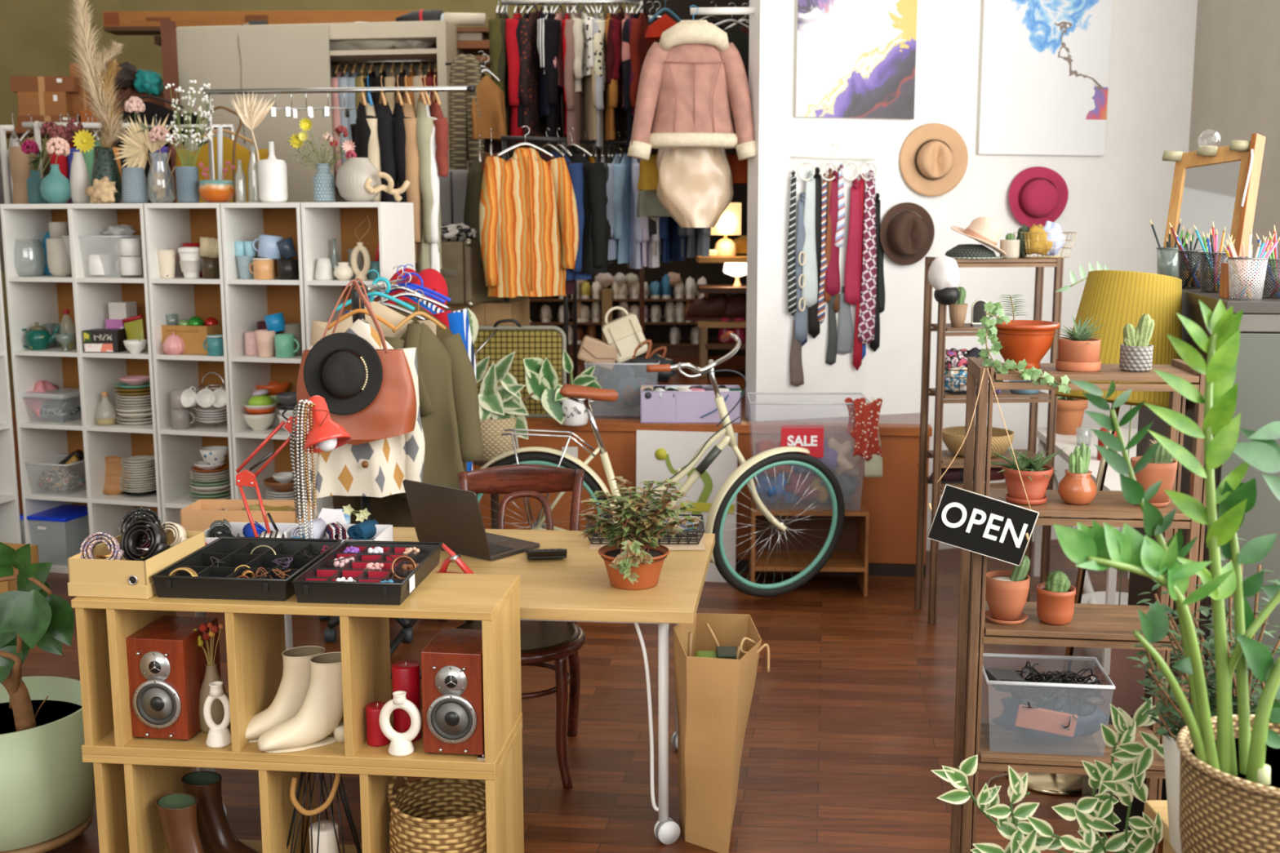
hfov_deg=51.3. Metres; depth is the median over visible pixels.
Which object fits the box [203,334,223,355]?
mug
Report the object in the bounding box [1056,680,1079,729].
spectacles
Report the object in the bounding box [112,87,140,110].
bag
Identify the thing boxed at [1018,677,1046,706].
spectacles
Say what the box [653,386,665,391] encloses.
socks
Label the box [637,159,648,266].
garment
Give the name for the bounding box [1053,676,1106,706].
spectacles
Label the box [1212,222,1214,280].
pencil
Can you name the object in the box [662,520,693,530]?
spectacles
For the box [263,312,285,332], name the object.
mug
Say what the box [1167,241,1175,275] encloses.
pencil
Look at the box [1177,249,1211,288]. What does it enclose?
pencil cup
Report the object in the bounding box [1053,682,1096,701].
spectacles
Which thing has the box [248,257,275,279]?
mug
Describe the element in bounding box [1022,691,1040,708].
spectacles
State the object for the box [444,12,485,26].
paper roll
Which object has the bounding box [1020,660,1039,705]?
spectacles
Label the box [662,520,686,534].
spectacles
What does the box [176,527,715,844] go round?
worktable
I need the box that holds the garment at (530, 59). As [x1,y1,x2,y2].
[520,4,546,137]
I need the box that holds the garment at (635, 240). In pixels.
[626,156,643,268]
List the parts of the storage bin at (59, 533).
lid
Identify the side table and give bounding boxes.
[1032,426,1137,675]
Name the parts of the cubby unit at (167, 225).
panel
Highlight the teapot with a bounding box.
[22,321,60,350]
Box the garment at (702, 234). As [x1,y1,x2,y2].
[695,227,711,257]
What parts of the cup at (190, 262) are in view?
lid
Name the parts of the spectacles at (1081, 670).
frame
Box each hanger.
[270,93,316,117]
[274,93,300,117]
[281,93,330,117]
[303,93,352,117]
[320,93,357,115]
[368,276,391,302]
[401,272,423,294]
[791,142,877,181]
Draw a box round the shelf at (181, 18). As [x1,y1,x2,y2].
[102,10,413,26]
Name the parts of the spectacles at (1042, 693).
frame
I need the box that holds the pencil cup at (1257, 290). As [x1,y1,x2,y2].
[1227,256,1269,299]
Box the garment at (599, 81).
[588,4,604,149]
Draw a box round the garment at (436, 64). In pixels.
[431,62,438,102]
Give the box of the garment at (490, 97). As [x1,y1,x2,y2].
[466,53,506,141]
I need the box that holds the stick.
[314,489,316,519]
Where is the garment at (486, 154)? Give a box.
[480,127,499,279]
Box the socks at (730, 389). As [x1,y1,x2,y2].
[728,387,743,399]
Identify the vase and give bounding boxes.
[21,118,83,204]
[40,137,71,203]
[64,0,129,203]
[69,128,96,203]
[114,96,148,203]
[134,113,183,203]
[164,80,213,203]
[193,622,229,733]
[198,160,235,202]
[203,680,231,748]
[284,117,356,202]
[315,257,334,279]
[333,262,353,279]
[335,157,381,201]
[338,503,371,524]
[351,242,370,279]
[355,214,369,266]
[378,690,421,756]
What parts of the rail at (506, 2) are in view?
post, post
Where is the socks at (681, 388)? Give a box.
[677,387,692,391]
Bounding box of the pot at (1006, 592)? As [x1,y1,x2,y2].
[985,570,1030,621]
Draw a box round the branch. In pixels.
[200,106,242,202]
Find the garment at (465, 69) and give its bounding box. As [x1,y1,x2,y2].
[449,53,484,169]
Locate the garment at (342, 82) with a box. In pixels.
[337,63,351,164]
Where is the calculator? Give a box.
[525,548,567,559]
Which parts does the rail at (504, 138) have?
post, post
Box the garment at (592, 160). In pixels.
[586,143,597,163]
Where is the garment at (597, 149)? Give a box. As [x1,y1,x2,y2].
[592,146,599,163]
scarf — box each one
[257,528,285,537]
[290,534,309,538]
[440,221,475,241]
[749,471,799,503]
[755,440,794,476]
[780,471,819,502]
[782,464,806,474]
[804,475,828,502]
[805,438,838,475]
[817,471,860,503]
[823,437,862,476]
[843,396,883,477]
[943,364,967,391]
[944,347,967,369]
[962,346,988,367]
[987,378,1006,393]
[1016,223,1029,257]
[1025,223,1053,255]
[1040,220,1065,255]
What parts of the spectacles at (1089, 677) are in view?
frame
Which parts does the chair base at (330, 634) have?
arm, arm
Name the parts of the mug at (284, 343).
handle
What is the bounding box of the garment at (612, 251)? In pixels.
[606,130,623,260]
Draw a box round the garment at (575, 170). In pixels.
[549,127,591,280]
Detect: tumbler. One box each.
[157,249,176,278]
[182,243,204,276]
[200,257,219,278]
[234,240,244,256]
[236,255,256,279]
[244,240,256,256]
[254,329,275,356]
[257,320,276,352]
[275,236,297,259]
[282,323,302,355]
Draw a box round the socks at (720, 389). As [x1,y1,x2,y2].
[718,387,728,391]
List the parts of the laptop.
lid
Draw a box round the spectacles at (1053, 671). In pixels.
[1052,671,1099,706]
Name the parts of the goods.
handle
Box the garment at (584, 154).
[582,131,587,159]
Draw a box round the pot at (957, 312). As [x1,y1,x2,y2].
[948,303,968,327]
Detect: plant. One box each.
[0,542,95,852]
[463,307,533,528]
[523,349,601,426]
[577,475,703,590]
[931,697,1164,852]
[976,294,1071,394]
[985,445,1069,505]
[1053,298,1279,852]
[1054,261,1132,667]
[1054,315,1106,372]
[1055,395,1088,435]
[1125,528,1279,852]
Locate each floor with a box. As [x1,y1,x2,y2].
[5,336,919,424]
[22,539,1163,852]
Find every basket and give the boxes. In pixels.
[387,776,486,852]
[477,416,518,462]
[585,514,705,544]
[943,368,999,394]
[1013,231,1076,257]
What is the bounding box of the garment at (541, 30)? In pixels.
[537,4,550,74]
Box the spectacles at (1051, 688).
[1031,681,1066,704]
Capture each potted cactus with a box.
[948,286,968,327]
[984,555,1032,625]
[1000,232,1020,258]
[1036,570,1075,625]
[1057,442,1097,505]
[1119,313,1156,372]
[1130,439,1177,507]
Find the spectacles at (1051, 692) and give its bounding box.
[1047,690,1070,710]
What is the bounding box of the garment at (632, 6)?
[626,4,635,119]
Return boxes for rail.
[0,124,14,204]
[22,120,137,177]
[138,124,234,140]
[202,84,475,180]
[444,61,493,65]
[500,0,644,355]
[501,135,568,384]
[571,139,626,380]
[690,6,755,14]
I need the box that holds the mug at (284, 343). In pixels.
[274,333,299,358]
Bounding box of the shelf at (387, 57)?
[329,48,436,66]
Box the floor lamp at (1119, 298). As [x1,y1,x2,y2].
[986,270,1182,836]
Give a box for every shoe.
[577,280,586,284]
[594,272,614,288]
[613,272,626,286]
[625,272,639,286]
[667,271,683,286]
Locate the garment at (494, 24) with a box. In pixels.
[488,0,503,89]
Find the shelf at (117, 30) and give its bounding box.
[103,26,178,46]
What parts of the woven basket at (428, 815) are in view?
handle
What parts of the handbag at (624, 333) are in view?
handle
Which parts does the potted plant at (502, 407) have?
stem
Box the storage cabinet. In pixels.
[1128,281,1279,716]
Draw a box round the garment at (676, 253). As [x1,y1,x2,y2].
[671,217,686,261]
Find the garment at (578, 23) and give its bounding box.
[562,4,583,97]
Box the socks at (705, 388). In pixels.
[702,387,713,391]
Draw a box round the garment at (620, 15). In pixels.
[606,4,624,106]
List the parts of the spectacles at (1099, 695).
frame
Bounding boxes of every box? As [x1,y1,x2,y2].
[0,542,39,594]
[9,75,79,93]
[17,91,73,115]
[17,115,81,126]
[69,63,96,115]
[80,110,124,122]
[161,322,222,355]
[204,522,393,544]
[443,297,529,325]
[458,32,485,39]
[640,385,741,423]
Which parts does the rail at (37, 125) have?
post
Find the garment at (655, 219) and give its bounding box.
[649,217,662,255]
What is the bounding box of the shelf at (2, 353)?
[0,351,4,355]
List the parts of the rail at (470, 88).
post, post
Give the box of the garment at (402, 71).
[394,62,406,102]
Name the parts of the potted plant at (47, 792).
stem, stem, stem, stem, stem, stem, planter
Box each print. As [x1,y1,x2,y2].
[93,334,112,340]
[146,14,267,22]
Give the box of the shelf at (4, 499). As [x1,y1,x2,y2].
[0,494,15,503]
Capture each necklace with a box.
[208,506,228,510]
[288,430,305,497]
[291,404,306,520]
[295,399,308,538]
[300,400,313,538]
[303,403,315,511]
[305,401,328,431]
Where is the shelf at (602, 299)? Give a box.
[529,297,698,301]
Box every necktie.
[787,169,796,315]
[789,320,804,386]
[794,191,807,342]
[801,170,817,306]
[801,192,807,346]
[808,167,821,338]
[817,173,826,323]
[823,168,832,302]
[825,170,840,296]
[825,295,837,364]
[832,168,839,313]
[835,163,844,248]
[836,293,853,354]
[844,177,861,305]
[852,173,864,370]
[857,169,876,345]
[862,209,866,359]
[869,192,880,351]
[878,240,884,313]
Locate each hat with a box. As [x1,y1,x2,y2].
[303,332,382,414]
[880,202,934,265]
[899,123,968,196]
[944,244,1003,259]
[951,216,1006,254]
[1008,166,1068,228]
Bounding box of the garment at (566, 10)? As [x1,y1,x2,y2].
[561,4,568,138]
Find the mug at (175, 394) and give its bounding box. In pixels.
[170,388,189,408]
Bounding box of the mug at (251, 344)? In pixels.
[244,331,258,355]
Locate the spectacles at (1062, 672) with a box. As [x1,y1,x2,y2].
[1057,670,1088,688]
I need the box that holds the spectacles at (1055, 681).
[1044,680,1099,697]
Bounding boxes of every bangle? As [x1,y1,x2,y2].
[168,567,198,576]
[234,564,250,571]
[236,575,248,577]
[240,569,255,577]
[249,545,276,555]
[390,555,416,582]
[798,251,805,266]
[798,273,805,288]
[798,297,805,311]
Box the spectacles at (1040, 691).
[1011,688,1041,703]
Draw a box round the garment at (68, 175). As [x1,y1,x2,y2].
[49,113,71,203]
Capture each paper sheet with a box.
[588,533,705,549]
[600,532,705,550]
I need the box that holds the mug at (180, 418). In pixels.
[170,407,195,429]
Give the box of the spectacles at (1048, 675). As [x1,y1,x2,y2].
[1013,672,1063,697]
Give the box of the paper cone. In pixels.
[317,507,346,524]
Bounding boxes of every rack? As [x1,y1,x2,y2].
[191,372,225,427]
[351,275,421,679]
[529,288,707,356]
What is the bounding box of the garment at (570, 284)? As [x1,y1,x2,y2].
[537,128,575,294]
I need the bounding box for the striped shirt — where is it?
[479,125,578,297]
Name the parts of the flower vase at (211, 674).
stem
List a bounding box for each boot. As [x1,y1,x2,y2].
[155,792,204,852]
[181,770,257,852]
[245,645,325,742]
[257,651,344,753]
[684,293,727,320]
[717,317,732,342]
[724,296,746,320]
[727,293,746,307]
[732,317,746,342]
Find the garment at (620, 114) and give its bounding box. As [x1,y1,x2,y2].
[614,0,658,153]
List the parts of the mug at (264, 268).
handle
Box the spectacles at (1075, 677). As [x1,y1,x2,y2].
[1065,672,1091,698]
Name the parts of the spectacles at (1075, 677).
frame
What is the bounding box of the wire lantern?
[286,772,362,852]
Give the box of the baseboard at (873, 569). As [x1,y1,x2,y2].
[21,539,925,577]
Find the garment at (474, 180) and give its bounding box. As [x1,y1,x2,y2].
[463,134,482,262]
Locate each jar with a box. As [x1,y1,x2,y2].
[40,231,52,275]
[45,222,71,276]
[162,331,184,355]
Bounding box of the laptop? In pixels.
[402,479,539,560]
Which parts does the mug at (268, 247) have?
handle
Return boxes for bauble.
[177,319,188,325]
[188,315,204,325]
[204,316,218,325]
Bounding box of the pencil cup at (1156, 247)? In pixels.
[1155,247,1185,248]
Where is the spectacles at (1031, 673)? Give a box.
[1017,671,1047,695]
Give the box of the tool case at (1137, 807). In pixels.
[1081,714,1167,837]
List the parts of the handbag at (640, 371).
handle, handle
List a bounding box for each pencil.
[1150,219,1168,272]
[1165,236,1170,275]
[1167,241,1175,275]
[1168,217,1181,275]
[1168,222,1195,287]
[1168,229,1170,267]
[1170,226,1183,275]
[1172,228,1191,269]
[1174,231,1199,286]
[1177,240,1199,284]
[1183,241,1207,286]
[1185,238,1193,276]
[1186,239,1210,286]
[1189,235,1192,287]
[1191,232,1209,286]
[1193,224,1219,287]
[1202,231,1213,287]
[1206,232,1214,288]
[1209,229,1217,288]
[1211,239,1235,290]
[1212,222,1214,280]
[1213,229,1217,291]
[1213,235,1232,288]
[1216,226,1225,275]
[1222,244,1242,286]
[1225,239,1248,297]
[1226,238,1245,285]
[1228,236,1252,297]
[1230,241,1245,291]
[1235,243,1273,297]
[1239,236,1279,297]
[1240,236,1266,297]
[1241,240,1245,275]
[1242,237,1269,297]
[1244,244,1253,297]
[1245,228,1252,279]
[1245,240,1261,292]
[1245,244,1270,284]
[1246,234,1274,294]
[1256,233,1279,296]
[1262,235,1279,289]
[1268,231,1278,281]
[1273,225,1278,291]
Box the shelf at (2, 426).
[0,423,9,430]
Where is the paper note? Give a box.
[561,446,577,458]
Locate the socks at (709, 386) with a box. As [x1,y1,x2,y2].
[702,385,712,388]
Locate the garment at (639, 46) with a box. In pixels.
[629,0,655,107]
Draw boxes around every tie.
[208,518,239,537]
[242,520,266,537]
[290,517,326,538]
[324,521,353,540]
[346,519,378,540]
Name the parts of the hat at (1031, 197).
crown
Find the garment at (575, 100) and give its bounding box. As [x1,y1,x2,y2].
[564,4,587,148]
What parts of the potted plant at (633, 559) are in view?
pot, stem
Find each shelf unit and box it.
[71,573,522,772]
[82,720,524,852]
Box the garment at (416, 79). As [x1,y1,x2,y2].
[413,62,426,110]
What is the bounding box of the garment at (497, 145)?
[466,50,508,159]
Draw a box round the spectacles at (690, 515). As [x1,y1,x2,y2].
[668,515,698,527]
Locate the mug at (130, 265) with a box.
[115,256,142,275]
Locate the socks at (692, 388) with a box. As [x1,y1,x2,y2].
[689,387,705,391]
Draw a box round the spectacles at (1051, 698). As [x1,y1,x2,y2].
[1035,687,1080,708]
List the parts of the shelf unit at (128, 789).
panel, panel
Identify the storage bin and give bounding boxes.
[18,454,84,466]
[19,504,89,566]
[21,387,79,399]
[62,235,141,237]
[583,357,659,364]
[746,392,871,457]
[977,653,1115,689]
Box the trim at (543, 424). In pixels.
[11,409,932,436]
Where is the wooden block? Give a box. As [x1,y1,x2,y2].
[1218,262,1234,297]
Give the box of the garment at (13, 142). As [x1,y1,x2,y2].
[7,113,30,204]
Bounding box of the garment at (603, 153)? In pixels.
[600,132,608,264]
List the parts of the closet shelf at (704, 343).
shelf, shelf, shelf, shelf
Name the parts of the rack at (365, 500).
post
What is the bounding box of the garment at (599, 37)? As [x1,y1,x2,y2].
[592,4,606,92]
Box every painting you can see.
[793,0,917,119]
[975,0,1112,155]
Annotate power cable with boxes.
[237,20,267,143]
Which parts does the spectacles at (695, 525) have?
frame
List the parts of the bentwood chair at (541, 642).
leg, seat, rail, leg, leg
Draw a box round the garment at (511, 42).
[505,4,524,142]
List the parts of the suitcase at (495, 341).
handle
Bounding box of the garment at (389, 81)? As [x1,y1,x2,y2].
[384,62,397,113]
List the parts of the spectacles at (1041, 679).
frame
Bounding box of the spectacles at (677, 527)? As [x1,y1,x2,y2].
[667,517,679,528]
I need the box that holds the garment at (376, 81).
[373,63,386,105]
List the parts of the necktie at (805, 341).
blade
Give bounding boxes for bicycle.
[475,330,844,597]
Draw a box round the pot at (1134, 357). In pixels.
[1119,343,1153,372]
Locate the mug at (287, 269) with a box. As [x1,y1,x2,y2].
[276,258,299,279]
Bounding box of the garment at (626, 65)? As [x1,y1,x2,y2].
[622,4,639,146]
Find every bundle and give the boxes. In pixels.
[133,68,164,95]
[329,21,395,50]
[392,40,434,48]
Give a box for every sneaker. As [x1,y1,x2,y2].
[539,304,551,322]
[557,304,569,322]
[562,324,573,344]
[569,283,580,298]
[571,301,582,322]
[577,326,584,344]
[580,280,591,298]
[580,304,590,322]
[585,319,596,338]
[590,301,601,322]
[591,280,602,298]
[610,280,619,298]
[617,301,628,318]
[618,282,628,298]
[628,281,639,298]
[628,304,639,321]
[639,304,649,322]
[644,281,648,298]
[648,280,660,298]
[649,304,662,322]
[660,274,672,298]
[663,301,675,322]
[668,325,681,344]
[672,283,684,298]
[675,301,684,322]
[684,276,696,298]
[684,301,693,322]
[689,325,698,343]
[696,276,708,298]
[928,467,964,484]
[954,467,973,484]
[984,467,1005,483]
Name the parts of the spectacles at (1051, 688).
frame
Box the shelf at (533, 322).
[529,321,696,324]
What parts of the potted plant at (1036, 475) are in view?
pot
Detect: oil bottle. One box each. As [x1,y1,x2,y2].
[61,309,75,348]
[96,391,116,425]
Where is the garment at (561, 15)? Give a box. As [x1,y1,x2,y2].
[552,4,564,90]
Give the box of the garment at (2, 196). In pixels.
[0,150,8,271]
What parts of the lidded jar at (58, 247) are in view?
lid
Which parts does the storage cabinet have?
door, drawer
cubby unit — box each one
[0,203,162,573]
[0,263,22,543]
[143,202,235,528]
[220,202,313,515]
[300,201,415,519]
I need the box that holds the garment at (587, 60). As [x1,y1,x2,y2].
[580,4,594,75]
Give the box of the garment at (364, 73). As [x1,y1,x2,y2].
[355,63,368,111]
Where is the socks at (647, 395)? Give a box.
[643,387,653,399]
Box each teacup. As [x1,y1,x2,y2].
[180,386,197,407]
[195,386,215,407]
[209,386,226,407]
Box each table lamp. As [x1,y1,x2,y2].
[711,202,741,257]
[723,262,746,286]
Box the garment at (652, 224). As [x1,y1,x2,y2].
[648,217,657,255]
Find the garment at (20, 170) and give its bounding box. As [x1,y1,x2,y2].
[8,113,53,218]
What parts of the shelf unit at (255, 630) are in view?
panel, fixing plate, panel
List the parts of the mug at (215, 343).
handle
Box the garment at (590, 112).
[583,4,597,140]
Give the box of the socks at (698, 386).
[688,385,702,389]
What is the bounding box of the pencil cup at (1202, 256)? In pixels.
[1199,251,1230,293]
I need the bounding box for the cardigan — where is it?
[306,285,424,497]
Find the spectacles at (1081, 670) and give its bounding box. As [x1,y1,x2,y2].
[1061,667,1097,706]
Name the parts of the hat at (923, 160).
crown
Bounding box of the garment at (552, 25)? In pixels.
[543,4,563,137]
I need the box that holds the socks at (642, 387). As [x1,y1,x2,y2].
[640,386,653,396]
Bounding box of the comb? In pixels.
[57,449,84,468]
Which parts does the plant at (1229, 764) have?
stem, stem, stem, stem, planter, stem, stem, stem, stem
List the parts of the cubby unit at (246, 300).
panel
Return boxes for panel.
[1107,648,1146,715]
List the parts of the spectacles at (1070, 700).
frame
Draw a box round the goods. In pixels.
[687,632,740,659]
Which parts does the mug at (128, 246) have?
handle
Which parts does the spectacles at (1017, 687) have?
frame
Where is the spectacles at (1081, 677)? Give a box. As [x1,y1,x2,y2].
[1068,676,1101,694]
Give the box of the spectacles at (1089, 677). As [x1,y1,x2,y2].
[1072,676,1101,700]
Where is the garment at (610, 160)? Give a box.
[604,145,617,263]
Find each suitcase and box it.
[440,238,502,307]
[473,319,566,417]
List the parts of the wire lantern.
rope handle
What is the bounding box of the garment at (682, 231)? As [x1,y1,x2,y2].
[678,224,687,257]
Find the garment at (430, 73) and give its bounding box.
[421,62,433,102]
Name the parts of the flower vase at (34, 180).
stem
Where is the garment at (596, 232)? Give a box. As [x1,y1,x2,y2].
[560,127,608,274]
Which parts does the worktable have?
leg, leg, leg, leg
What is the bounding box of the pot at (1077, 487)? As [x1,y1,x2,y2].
[1057,469,1097,505]
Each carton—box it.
[82,328,127,352]
[105,319,127,340]
[108,301,137,319]
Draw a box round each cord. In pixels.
[209,556,224,567]
[253,567,272,578]
[271,557,293,568]
[271,568,290,578]
[299,550,318,560]
[320,545,332,553]
[329,554,395,579]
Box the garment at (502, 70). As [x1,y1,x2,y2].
[497,4,509,133]
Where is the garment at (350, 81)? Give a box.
[346,63,359,155]
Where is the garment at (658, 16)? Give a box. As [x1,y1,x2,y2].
[623,0,677,152]
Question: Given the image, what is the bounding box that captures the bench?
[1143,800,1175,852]
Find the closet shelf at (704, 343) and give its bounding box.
[695,254,746,377]
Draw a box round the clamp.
[435,542,474,573]
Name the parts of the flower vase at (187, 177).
stem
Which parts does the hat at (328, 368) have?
crown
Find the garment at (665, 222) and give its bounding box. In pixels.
[659,216,671,263]
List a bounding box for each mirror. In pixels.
[970,298,988,326]
[1159,133,1265,279]
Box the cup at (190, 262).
[177,246,201,278]
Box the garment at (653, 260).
[642,217,659,267]
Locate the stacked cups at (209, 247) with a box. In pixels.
[200,236,218,257]
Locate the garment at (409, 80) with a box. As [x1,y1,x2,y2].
[404,62,416,107]
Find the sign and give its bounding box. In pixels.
[927,368,1039,566]
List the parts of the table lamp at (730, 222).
lamp shade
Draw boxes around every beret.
[383,267,421,298]
[417,268,448,310]
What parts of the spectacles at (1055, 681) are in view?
frame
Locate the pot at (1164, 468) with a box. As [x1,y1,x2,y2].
[1130,456,1177,502]
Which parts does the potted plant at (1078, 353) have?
pot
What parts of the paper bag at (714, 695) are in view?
handle, handle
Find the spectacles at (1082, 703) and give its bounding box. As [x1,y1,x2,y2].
[1061,688,1097,716]
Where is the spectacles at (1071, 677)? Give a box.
[1030,673,1084,692]
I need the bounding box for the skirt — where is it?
[656,146,733,227]
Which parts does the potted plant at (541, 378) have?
stem, pot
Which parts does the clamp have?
arm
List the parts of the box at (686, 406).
handle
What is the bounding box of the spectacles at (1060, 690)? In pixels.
[1015,666,1061,692]
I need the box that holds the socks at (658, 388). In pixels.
[653,387,665,399]
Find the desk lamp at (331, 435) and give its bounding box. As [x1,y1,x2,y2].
[235,395,351,537]
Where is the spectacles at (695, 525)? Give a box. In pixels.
[663,515,699,527]
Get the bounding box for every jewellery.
[333,555,355,568]
[335,577,355,582]
[342,546,361,558]
[363,562,383,575]
[367,546,383,554]
[380,579,394,582]
[401,563,418,577]
[402,546,419,558]
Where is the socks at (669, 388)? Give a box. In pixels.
[665,387,679,397]
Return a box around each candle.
[308,820,338,852]
[365,701,390,746]
[391,659,422,742]
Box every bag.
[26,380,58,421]
[99,224,137,238]
[105,57,137,90]
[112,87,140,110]
[128,91,164,106]
[296,277,416,444]
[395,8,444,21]
[439,169,468,225]
[595,364,653,409]
[673,613,769,852]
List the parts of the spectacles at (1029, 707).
frame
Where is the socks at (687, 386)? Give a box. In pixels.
[676,385,691,389]
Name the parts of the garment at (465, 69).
panel, panel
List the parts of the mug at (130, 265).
handle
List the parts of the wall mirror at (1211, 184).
glass, rail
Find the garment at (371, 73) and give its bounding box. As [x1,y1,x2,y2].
[363,63,376,106]
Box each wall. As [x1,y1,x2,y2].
[0,0,639,337]
[12,421,929,564]
[510,0,749,355]
[745,0,1197,551]
[1182,0,1279,281]
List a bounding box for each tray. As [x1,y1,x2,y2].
[67,529,205,599]
[151,536,342,601]
[179,498,313,531]
[291,540,443,605]
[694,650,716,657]
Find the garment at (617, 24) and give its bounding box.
[610,4,622,95]
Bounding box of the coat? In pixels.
[383,288,483,497]
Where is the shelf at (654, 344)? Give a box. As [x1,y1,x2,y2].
[568,342,698,346]
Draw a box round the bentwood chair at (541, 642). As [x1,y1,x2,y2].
[455,463,585,789]
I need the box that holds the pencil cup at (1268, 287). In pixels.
[1261,257,1279,298]
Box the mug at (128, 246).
[115,238,141,256]
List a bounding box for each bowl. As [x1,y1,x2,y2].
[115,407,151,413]
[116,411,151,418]
[118,375,150,385]
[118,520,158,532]
[123,339,146,353]
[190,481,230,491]
[194,460,225,469]
[198,179,235,202]
[200,445,228,465]
[242,410,275,431]
[244,402,276,408]
[244,405,275,414]
[247,394,274,405]
[255,381,289,395]
[263,476,304,492]
[267,395,279,403]
[270,403,279,426]
[272,471,297,483]
[275,391,297,405]
[275,403,295,410]
[277,413,296,422]
[278,409,298,416]
[942,426,1014,457]
[1009,380,1039,395]
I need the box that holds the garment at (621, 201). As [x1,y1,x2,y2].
[613,130,631,263]
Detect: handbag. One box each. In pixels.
[577,335,617,370]
[601,306,648,363]
[623,339,676,382]
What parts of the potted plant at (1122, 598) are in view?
stem, pot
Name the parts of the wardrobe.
door, clothe rail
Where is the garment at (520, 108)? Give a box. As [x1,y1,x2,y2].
[515,4,531,126]
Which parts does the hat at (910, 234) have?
crown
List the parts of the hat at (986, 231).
crown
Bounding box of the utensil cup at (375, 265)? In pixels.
[367,242,380,279]
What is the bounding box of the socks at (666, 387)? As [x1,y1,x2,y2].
[665,385,678,390]
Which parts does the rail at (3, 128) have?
post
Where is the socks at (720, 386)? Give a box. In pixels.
[717,385,727,388]
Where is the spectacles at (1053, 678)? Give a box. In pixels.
[1026,672,1068,705]
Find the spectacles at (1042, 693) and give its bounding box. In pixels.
[1022,676,1066,700]
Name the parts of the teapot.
handle, lid, spout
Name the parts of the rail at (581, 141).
post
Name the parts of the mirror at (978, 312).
glass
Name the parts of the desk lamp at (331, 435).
elbow plate, arm, arm, arm, arm, cord, head plate, bulb, lamp shade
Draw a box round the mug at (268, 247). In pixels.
[252,234,283,258]
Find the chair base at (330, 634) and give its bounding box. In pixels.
[318,615,447,642]
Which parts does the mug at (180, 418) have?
handle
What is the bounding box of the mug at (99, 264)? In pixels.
[84,253,112,275]
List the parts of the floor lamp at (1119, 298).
shade trim, lamp shade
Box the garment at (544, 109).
[538,4,550,118]
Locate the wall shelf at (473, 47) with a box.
[456,26,504,297]
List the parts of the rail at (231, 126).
post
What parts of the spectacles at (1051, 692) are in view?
frame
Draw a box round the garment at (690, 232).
[684,227,695,257]
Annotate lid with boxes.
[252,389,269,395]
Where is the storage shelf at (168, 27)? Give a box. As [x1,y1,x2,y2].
[5,19,180,138]
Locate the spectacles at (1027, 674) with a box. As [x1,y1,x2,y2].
[1026,671,1049,693]
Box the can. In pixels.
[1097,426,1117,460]
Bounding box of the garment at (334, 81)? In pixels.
[330,64,342,188]
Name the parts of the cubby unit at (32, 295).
panel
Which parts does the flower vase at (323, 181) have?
stem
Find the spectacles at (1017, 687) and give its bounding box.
[1010,680,1057,698]
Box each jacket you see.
[345,265,470,471]
[626,4,756,160]
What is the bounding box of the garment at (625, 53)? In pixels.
[621,4,630,109]
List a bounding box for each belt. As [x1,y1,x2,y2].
[80,532,124,559]
[120,507,164,546]
[120,520,170,560]
[122,528,151,553]
[160,521,187,547]
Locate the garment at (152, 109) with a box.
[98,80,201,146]
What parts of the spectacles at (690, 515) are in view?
frame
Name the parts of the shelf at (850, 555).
panel, panel, panel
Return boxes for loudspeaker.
[125,615,221,741]
[421,628,484,755]
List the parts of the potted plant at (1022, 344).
pot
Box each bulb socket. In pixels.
[1162,150,1182,161]
[1196,145,1217,156]
[1229,139,1250,151]
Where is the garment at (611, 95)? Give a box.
[603,4,617,140]
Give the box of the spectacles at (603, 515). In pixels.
[600,513,613,522]
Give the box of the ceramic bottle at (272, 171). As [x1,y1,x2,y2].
[257,141,288,202]
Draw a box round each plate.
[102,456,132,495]
[114,382,150,389]
[114,386,150,392]
[115,390,151,395]
[115,393,151,399]
[115,396,151,401]
[115,399,151,404]
[115,402,151,407]
[115,404,151,409]
[115,415,152,422]
[115,418,152,425]
[119,478,155,484]
[119,482,155,488]
[119,484,155,491]
[120,455,155,463]
[120,459,155,466]
[120,462,155,469]
[120,470,155,476]
[120,474,155,481]
[120,480,155,486]
[120,486,156,493]
[120,489,156,496]
[121,463,155,471]
[121,467,155,474]
[121,471,155,479]
[186,493,231,500]
[188,467,229,475]
[189,473,230,480]
[189,477,230,487]
[189,488,231,497]
[190,470,230,478]
[190,475,230,482]
[190,485,231,494]
[191,463,229,473]
[194,405,226,413]
[195,408,226,415]
[195,412,226,417]
[195,414,226,420]
[195,417,226,423]
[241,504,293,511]
[266,488,300,495]
[266,491,301,497]
[266,494,297,500]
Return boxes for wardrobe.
[176,20,468,364]
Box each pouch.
[121,314,146,351]
[990,692,1105,744]
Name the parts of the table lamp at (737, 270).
lamp shade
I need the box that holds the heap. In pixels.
[36,398,80,420]
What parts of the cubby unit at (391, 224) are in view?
panel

